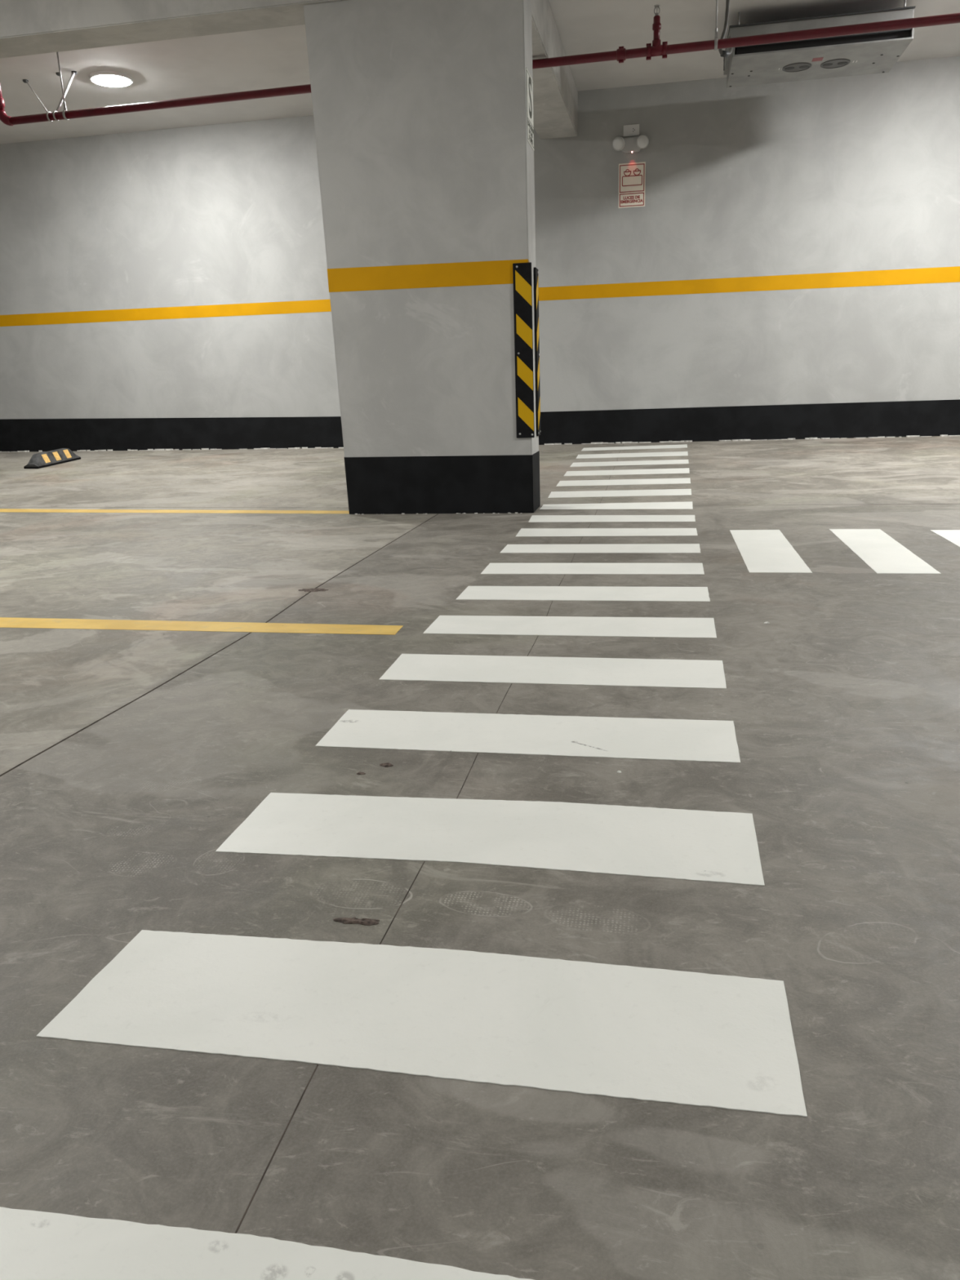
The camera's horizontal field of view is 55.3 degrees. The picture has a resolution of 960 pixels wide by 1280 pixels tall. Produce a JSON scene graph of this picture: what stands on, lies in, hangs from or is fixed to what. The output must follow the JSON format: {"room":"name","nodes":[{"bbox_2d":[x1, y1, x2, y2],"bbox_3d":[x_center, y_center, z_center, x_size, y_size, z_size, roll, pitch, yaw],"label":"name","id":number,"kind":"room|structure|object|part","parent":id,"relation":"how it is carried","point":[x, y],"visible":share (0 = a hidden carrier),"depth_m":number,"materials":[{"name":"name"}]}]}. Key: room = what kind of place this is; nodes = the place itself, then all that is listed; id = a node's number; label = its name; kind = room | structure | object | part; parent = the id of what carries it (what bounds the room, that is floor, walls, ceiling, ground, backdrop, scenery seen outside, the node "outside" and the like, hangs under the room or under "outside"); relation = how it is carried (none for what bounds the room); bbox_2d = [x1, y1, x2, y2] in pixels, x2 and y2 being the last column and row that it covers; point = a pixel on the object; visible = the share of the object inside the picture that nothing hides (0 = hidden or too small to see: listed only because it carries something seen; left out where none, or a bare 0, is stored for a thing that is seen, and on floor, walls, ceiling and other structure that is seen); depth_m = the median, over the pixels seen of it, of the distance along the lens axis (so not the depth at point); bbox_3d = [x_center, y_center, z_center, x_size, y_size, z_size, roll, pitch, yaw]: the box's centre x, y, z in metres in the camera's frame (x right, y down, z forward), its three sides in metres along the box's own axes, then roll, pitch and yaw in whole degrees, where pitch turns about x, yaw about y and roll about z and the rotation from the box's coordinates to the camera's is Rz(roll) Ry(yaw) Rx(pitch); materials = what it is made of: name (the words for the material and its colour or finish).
{"room":"parking garage","nodes":[
{"label":"parking garage","id":0,"kind":"room"},
{"bbox_2d":[0,434,959,1279],"bbox_3d":[-0.582,0.155,2.011,17.280,0.258,15.480,1,16,11],"label":"floor","id":1,"kind":"structure","parent":0,"point":[128,758],"depth_m":1.61,"materials":[{"name":"concrete"}]},
{"bbox_2d":[23,448,80,468],"bbox_3d":[-4.220,-1.799,9.048,0.158,0.154,0.664,2,16,12],"label":"wheel stop","id":2,"kind":"object","parent":1,"relation":"on","point":[42,460],"visible":1,"depth_m":8.95,"materials":[{"name":"rubber"}]},
{"bbox_2d":[0,508,349,513],"bbox_3d":[-4.010,-0.942,6.654,6.494,0.063,0.170,1,16,11],"label":"parking line","id":3,"kind":"object","parent":1,"relation":"on","point":[1,509],"visible":0.98,"depth_m":6.27,"materials":[{"name":"yellow paint"}]},
{"bbox_2d":[0,617,403,635],"bbox_3d":[-2.981,-0.092,3.636,5.529,0.002,0.143,1,16,11],"label":"parking line","id":4,"kind":"object","parent":1,"relation":"on","point":[5,622],"visible":1,"depth_m":3.23,"materials":[{"name":"yellow paint"}]},
{"bbox_2d":[0,1206,533,1279],"bbox_3d":[-0.177,0.622,0.762,0.961,0.002,0.264,1,16,11],"label":"crosswalk stripe","id":5,"kind":"object","parent":1,"relation":"on","point":[35,1245],"visible":1,"depth_m":0.88,"materials":[{"name":"white paint"}]},
{"bbox_2d":[298,588,328,591],"bbox_3d":[-0.683,-0.206,3.752,0.128,0.004,0.063,1,16,11],"label":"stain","id":6,"kind":"object","parent":1,"relation":"on","point":[303,589],"visible":1,"depth_m":3.74,"materials":[{"name":"grey concrete"}]},
{"bbox_2d":[333,916,379,925],"bbox_3d":[-0.193,0.435,1.422,0.074,0.004,0.018,1,16,11],"label":"stain","id":7,"kind":"object","parent":1,"relation":"on","point":[366,922],"visible":1,"depth_m":1.42,"materials":[{"name":"grey concrete"}]},
{"bbox_2d":[356,771,365,774],"bbox_3d":[-0.254,0.285,1.963,0.020,0.003,0.014,1,16,11],"label":"clod","id":8,"kind":"object","parent":1,"relation":"on","point":[360,772],"visible":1,"depth_m":1.96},
{"bbox_2d":[379,762,393,767],"bbox_3d":[-0.204,0.272,2.001,0.028,0.004,0.020,9,19,35],"label":"stain","id":9,"kind":"object","parent":1,"relation":"on","point":[386,764],"visible":1,"depth_m":2.00,"materials":[{"name":"grey concrete"}]},
{"bbox_2d":[303,0,540,514],"bbox_3d":[-0.302,-2.224,5.578,1.255,2.871,0.358,1,16,11],"label":"pillar","id":10,"kind":"structure","parent":1,"relation":"on","point":[425,156],"depth_m":5.38,"materials":[{"name":"paint"}]},
{"bbox_2d":[512,262,534,438],"bbox_3d":[0.260,-1.708,5.444,0.109,0.992,0.016,1,16,11],"label":"guard","id":11,"kind":"object","parent":10,"relation":"attached to","point":[522,272],"visible":1,"depth_m":5.43,"materials":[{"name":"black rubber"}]},
{"bbox_2d":[526,67,533,150],"bbox_3d":[0.288,-3.035,5.252,0.003,0.365,0.262,1,16,11],"label":"safety sign","id":12,"kind":"object","parent":10,"relation":"attached to","point":[530,108],"visible":1,"depth_m":5.24,"materials":[{"name":"grey plastic"}]},
{"bbox_2d":[527,119,533,133],"bbox_3d":[0.292,-2.951,5.276,0.001,0.027,0.250,1,16,11],"label":"print","id":13,"kind":"object","parent":12,"relation":"on","point":[530,125],"depth_m":5.26,"materials":[{"name":"grey"}]},
{"bbox_2d":[528,76,532,118],"bbox_3d":[0.287,-3.097,5.235,0.001,0.211,0.120,1,16,11],"label":"print","id":14,"kind":"object","parent":12,"relation":"attached to","point":[530,77],"depth_m":5.24,"materials":[{"name":"grey"}]},
{"bbox_2d":[533,266,540,435],"bbox_3d":[0.358,-1.777,5.694,0.016,0.992,0.115,1,16,11],"label":"guard","id":15,"kind":"object","parent":10,"relation":"attached to","point":[535,270],"visible":1,"depth_m":5.66,"materials":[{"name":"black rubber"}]},
{"bbox_2d":[36,929,807,1116],"bbox_3d":[-0.081,0.489,1.221,0.958,0.002,0.263,1,16,11],"label":"crosswalk stripe","id":16,"kind":"object","parent":1,"relation":"on","point":[642,1033],"visible":1,"depth_m":1.20,"materials":[{"name":"white paint"}]},
{"bbox_2d":[215,792,764,885],"bbox_3d":[0.017,0.354,1.689,0.955,0.002,0.278,1,16,11],"label":"crosswalk stripe","id":17,"kind":"object","parent":1,"relation":"on","point":[695,845],"visible":1,"depth_m":1.68,"materials":[{"name":"white paint"}]},
{"bbox_2d":[315,709,740,762],"bbox_3d":[0.110,0.220,2.153,0.956,0.002,0.266,1,16,11],"label":"crosswalk stripe","id":18,"kind":"object","parent":1,"relation":"on","point":[658,739],"visible":1,"depth_m":2.14,"materials":[{"name":"white paint"}]},
{"bbox_2d":[378,653,726,688],"bbox_3d":[0.205,0.086,2.615,0.956,0.002,0.264,1,16,11],"label":"crosswalk stripe","id":19,"kind":"object","parent":1,"relation":"on","point":[661,673],"visible":1,"depth_m":2.60,"materials":[{"name":"white paint"}]},
{"bbox_2d":[422,615,716,638],"bbox_3d":[0.301,-0.048,3.076,0.950,0.002,0.267,1,16,11],"label":"crosswalk stripe","id":20,"kind":"object","parent":1,"relation":"on","point":[653,627],"visible":1,"depth_m":3.06,"materials":[{"name":"white paint"}]},
{"bbox_2d":[455,586,710,601],"bbox_3d":[0.396,-0.180,3.533,0.951,0.002,0.241,1,16,10],"label":"crosswalk stripe","id":21,"kind":"object","parent":1,"relation":"on","point":[470,593],"visible":1,"depth_m":3.52,"materials":[{"name":"white paint"}]},
{"bbox_2d":[480,563,704,574],"bbox_3d":[0.489,-0.311,3.985,0.946,0.002,0.243,1,16,10],"label":"crosswalk stripe","id":22,"kind":"object","parent":1,"relation":"on","point":[492,568],"visible":1,"depth_m":3.97,"materials":[{"name":"white paint"}]},
{"bbox_2d":[500,543,700,552],"bbox_3d":[0.583,-0.445,4.447,0.945,0.002,0.253,1,16,11],"label":"crosswalk stripe","id":23,"kind":"object","parent":1,"relation":"on","point":[604,548],"visible":1,"depth_m":4.44,"materials":[{"name":"white paint"}]},
{"bbox_2d":[515,528,697,536],"bbox_3d":[0.671,-0.576,4.899,0.953,0.002,0.268,1,16,11],"label":"crosswalk stripe","id":24,"kind":"object","parent":1,"relation":"on","point":[523,531],"visible":1,"depth_m":4.90,"materials":[{"name":"white paint"}]},
{"bbox_2d":[528,515,695,522],"bbox_3d":[0.767,-0.713,5.376,0.967,0.002,0.272,1,16,11],"label":"crosswalk stripe","id":25,"kind":"object","parent":1,"relation":"on","point":[535,518],"visible":1,"depth_m":5.36,"materials":[{"name":"white paint"}]},
{"bbox_2d":[539,501,693,509],"bbox_3d":[0.871,-0.858,5.864,0.959,0.009,0.293,1,16,11],"label":"crosswalk stripe","id":26,"kind":"object","parent":1,"relation":"on","point":[648,505],"visible":1,"depth_m":5.86,"materials":[{"name":"white paint"}]},
{"bbox_2d":[547,488,691,497],"bbox_3d":[0.965,-1.010,6.314,0.978,0.017,0.242,0,16,8],"label":"crosswalk stripe","id":27,"kind":"object","parent":1,"relation":"on","point":[665,491],"visible":1,"depth_m":6.31,"materials":[{"name":"white paint"}]},
{"bbox_2d":[555,477,690,486],"bbox_3d":[1.058,-1.163,6.753,0.979,0.017,0.250,0,16,8],"label":"crosswalk stripe","id":28,"kind":"object","parent":1,"relation":"on","point":[654,481],"visible":1,"depth_m":6.75,"materials":[{"name":"white paint"}]},
{"bbox_2d":[564,467,689,475],"bbox_3d":[1.155,-1.320,7.206,0.981,0.018,0.265,0,16,8],"label":"crosswalk stripe","id":29,"kind":"object","parent":1,"relation":"on","point":[686,470],"visible":1,"depth_m":7.20,"materials":[{"name":"white paint"}]},
{"bbox_2d":[569,459,688,466],"bbox_3d":[1.250,-1.479,7.663,0.988,0.018,0.244,0,16,7],"label":"crosswalk stripe","id":30,"kind":"object","parent":1,"relation":"on","point":[667,461],"visible":1,"depth_m":7.66,"materials":[{"name":"white paint"}]},
{"bbox_2d":[576,451,688,458],"bbox_3d":[1.351,-1.642,8.133,0.985,0.019,0.276,0,16,8],"label":"crosswalk stripe","id":31,"kind":"object","parent":1,"relation":"on","point":[673,453],"visible":1,"depth_m":8.12,"materials":[{"name":"white paint"}]},
{"bbox_2d":[582,444,687,450],"bbox_3d":[1.450,-1.804,8.600,0.999,0.018,0.236,0,16,5],"label":"crosswalk stripe","id":32,"kind":"object","parent":1,"relation":"on","point":[684,446],"visible":1,"depth_m":8.59,"materials":[{"name":"white paint"}]},
{"bbox_2d":[729,529,812,573],"bbox_3d":[1.339,-0.428,4.294,0.261,0.002,1.106,1,16,11],"label":"crosswalk stripe","id":33,"kind":"object","parent":1,"relation":"on","point":[762,551],"visible":1,"depth_m":4.19,"materials":[{"name":"white paint"}]},
{"bbox_2d":[829,528,941,573],"bbox_3d":[1.826,-0.419,4.206,0.248,0.002,1.122,1,16,11],"label":"crosswalk stripe","id":34,"kind":"object","parent":1,"relation":"on","point":[877,549],"visible":1,"depth_m":4.11,"materials":[{"name":"white paint"}]},
{"bbox_2d":[929,529,959,546],"bbox_3d":[2.295,-0.404,4.095,0.257,0.002,1.086,1,16,11],"label":"crosswalk stripe","id":35,"kind":"object","parent":1,"relation":"on","point":[952,535],"visible":1,"depth_m":4.48,"materials":[{"name":"white paint"}]},
{"bbox_2d":[0,56,959,419],"bbox_3d":[0.802,-3.438,8.763,17.204,3.600,0.202,1,16,11],"label":"wall","id":36,"kind":"structure","parent":0,"point":[797,242],"depth_m":8.64,"materials":[{"name":"paint"}]},
{"bbox_2d":[0,399,959,452],"bbox_3d":[0.827,-2.141,9.027,17.181,0.441,0.003,1,16,11],"label":"baseboard","id":37,"kind":"structure","parent":36,"relation":"attached to","point":[932,418],"depth_m":8.99,"materials":[{"name":"black paint"}]},
{"bbox_2d":[612,134,648,153],"bbox_3d":[1.349,-4.437,8.209,0.325,0.135,0.104,1,16,11],"label":"emergency light","id":38,"kind":"object","parent":36,"relation":"attached to","point":[632,144],"visible":1,"depth_m":8.20,"materials":[{"name":"grey plastic"}]},
{"bbox_2d":[622,124,639,137],"bbox_3d":[1.356,-4.569,8.217,0.142,0.092,0.015,1,16,11],"label":"wall socket","id":39,"kind":"object","parent":36,"relation":"attached to","point":[628,130],"visible":1,"depth_m":8.21,"materials":[{"name":"white plastic"}]},
{"bbox_2d":[618,161,645,208],"bbox_3d":[1.383,-4.139,8.342,0.240,0.369,0.004,1,16,11],"label":"sign","id":40,"kind":"object","parent":36,"relation":"attached to","point":[632,176],"visible":1,"depth_m":8.34,"materials":[{"name":"beige plastic"}]},
{"bbox_2d":[620,199,643,203],"bbox_3d":[1.388,-4.010,8.377,0.202,0.027,0.001,1,16,11],"label":"print","id":41,"kind":"object","parent":40,"relation":"attached to","point":[622,201],"depth_m":8.38,"materials":[{"name":"red paint"}]},
{"bbox_2d":[623,195,639,199],"bbox_3d":[1.384,-4.040,8.368,0.149,0.027,0.001,1,16,11],"label":"print","id":42,"kind":"object","parent":40,"relation":"on","point":[625,197],"depth_m":8.37,"materials":[{"name":"red paint"}]},
{"bbox_2d":[619,192,644,207],"bbox_3d":[1.386,-4.023,8.373,0.222,0.109,0.002,1,16,11],"label":"print","id":43,"kind":"object","parent":40,"relation":"attached to","point":[633,193],"depth_m":8.37},
{"bbox_2d":[619,163,644,192],"bbox_3d":[1.380,-4.194,8.325,0.222,0.229,0.002,1,16,11],"label":"print","id":44,"kind":"object","parent":40,"relation":"on","point":[641,163],"depth_m":8.32},
{"bbox_2d":[0,0,959,144],"bbox_3d":[-0.727,-2.973,1.146,17.600,0.200,15.900,1,16,11],"label":"ceiling","id":45,"kind":"structure","parent":0,"point":[273,57],"depth_m":7.26,"materials":[{"name":"paint"}]},
{"bbox_2d":[22,79,52,121],"bbox_3d":[-3.475,-4.247,7.207,0.055,0.467,0.774,-12,19,-31],"label":"brace","id":46,"kind":"object","parent":45,"relation":"hanging from","point":[25,81],"visible":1,"depth_m":7.18,"materials":[{"name":"metal"}]},
{"bbox_3d":[-3.479,-4.266,7.202,0.009,0.427,0.729,-12,19,-32],"label":"rod","id":47,"kind":"part","parent":46,"relation":"part of","materials":[{"name":"metal"}]},
{"bbox_2d":[56,52,69,119],"bbox_3d":[-3.143,-4.167,6.890,0.022,0.464,0.067,1,16,11],"label":"hanger","id":48,"kind":"object","parent":45,"relation":"hanging from","point":[64,101],"visible":0.98,"depth_m":6.90,"materials":[{"name":"metal"}]},
{"bbox_3d":[-3.144,-4.219,6.875,0.011,0.355,0.011,1,16,11],"label":"rod","id":49,"kind":"part","parent":48,"relation":"part of","materials":[{"name":"metal"}]},
{"bbox_2d":[53,71,77,120],"bbox_3d":[-3.216,-4.233,7.120,0.044,0.470,0.514,-2,16,0],"label":"brace","id":50,"kind":"object","parent":45,"relation":"hanging from","point":[73,73],"visible":1,"depth_m":7.12,"materials":[{"name":"metal"}]},
{"bbox_3d":[-3.221,-4.252,7.120,0.019,0.433,0.472,-2,16,1],"label":"rod","id":51,"kind":"part","parent":50,"relation":"part of","materials":[{"name":"metal"}]},
{"bbox_2d":[88,71,133,87],"bbox_3d":[-2.995,-4.549,7.449,0.330,0.041,0.330,1,16,11],"label":"ceiling lamp","id":52,"kind":"object","parent":45,"relation":"attached to","point":[106,78],"visible":1,"depth_m":7.38,"materials":[{"name":"white plastic"}]},
{"bbox_2d":[92,75,130,87],"bbox_3d":[-2.995,-4.541,7.451,0.297,0.023,0.297,1,16,11],"label":"diffuser","id":53,"kind":"object","parent":52,"relation":"attached to","point":[113,81],"depth_m":7.41,"materials":[{"name":"white plastic"}]},
{"bbox_2d":[0,0,343,58],"bbox_3d":[0.065,-3.782,5.028,17.205,0.404,0.305,1,16,11],"label":"ceiling beam","id":54,"kind":"structure","parent":45,"relation":"attached to","point":[27,27],"depth_m":5.38,"materials":[{"name":"paint"}]},
{"bbox_2d":[0,4,959,125],"bbox_3d":[0.992,-4.075,6.066,9.600,0.463,0.072,1,16,11],"label":"pipe","id":55,"kind":"object","parent":45,"relation":"hanging from","point":[621,54],"visible":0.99,"depth_m":6.10,"materials":[{"name":"red metal"}]},
{"bbox_2d":[530,0,577,139],"bbox_3d":[0.391,-4.298,6.740,0.348,0.365,3.340,1,16,11],"label":"ceiling beam","id":56,"kind":"structure","parent":45,"relation":"attached to","point":[555,93],"depth_m":7.05,"materials":[{"name":"paint"}]},
{"bbox_2d":[714,0,717,50],"bbox_3d":[1.539,-4.078,5.952,0.022,0.436,0.067,1,16,11],"label":"hanger","id":57,"kind":"object","parent":45,"relation":"hanging from","point":[716,28],"visible":1,"depth_m":5.97,"materials":[{"name":"metal"}]},
{"bbox_3d":[1.535,-4.130,5.938,0.015,0.328,0.011,1,16,11],"label":"rod","id":58,"kind":"part","parent":57,"relation":"part of","materials":[{"name":"metal"}]},
{"bbox_2d":[718,0,733,71],"bbox_3d":[1.714,-4.146,6.311,0.082,0.510,0.462,4,17,20],"label":"conduit","id":59,"kind":"object","parent":45,"relation":"hanging from","point":[724,54],"visible":0.68,"depth_m":6.13,"materials":[{"name":"grey metal"}]},
{"bbox_2d":[723,0,915,87],"bbox_3d":[2.450,-4.401,6.752,1.235,0.308,0.754,1,16,11],"label":"fan","id":60,"kind":"object","parent":45,"relation":"hanging from","point":[876,52],"visible":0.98,"depth_m":6.54,"materials":[{"name":"white metal"}]},
{"bbox_3d":[1.884,-4.316,6.891,0.014,0.090,0.742,1,16,11],"label":"panel","id":61,"kind":"part","parent":60,"relation":"part of","materials":[{"name":"white metal"}]},
{"bbox_3d":[1.853,-4.429,6.561,0.011,0.112,0.011,-5,16,-10],"label":"hanger rod","id":62,"kind":"part","parent":60,"relation":"part of","materials":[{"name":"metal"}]},
{"bbox_3d":[2.469,-4.264,6.785,1.197,0.012,0.749,1,16,11],"label":"panel","id":63,"kind":"part","parent":60,"relation":"part of","materials":[{"name":"white metal"}]},
{"bbox_3d":[3.053,-4.291,6.658,0.012,0.090,0.742,1,16,11],"label":"panel","id":64,"kind":"part","parent":60,"relation":"part of","materials":[{"name":"white metal"}]}
]}

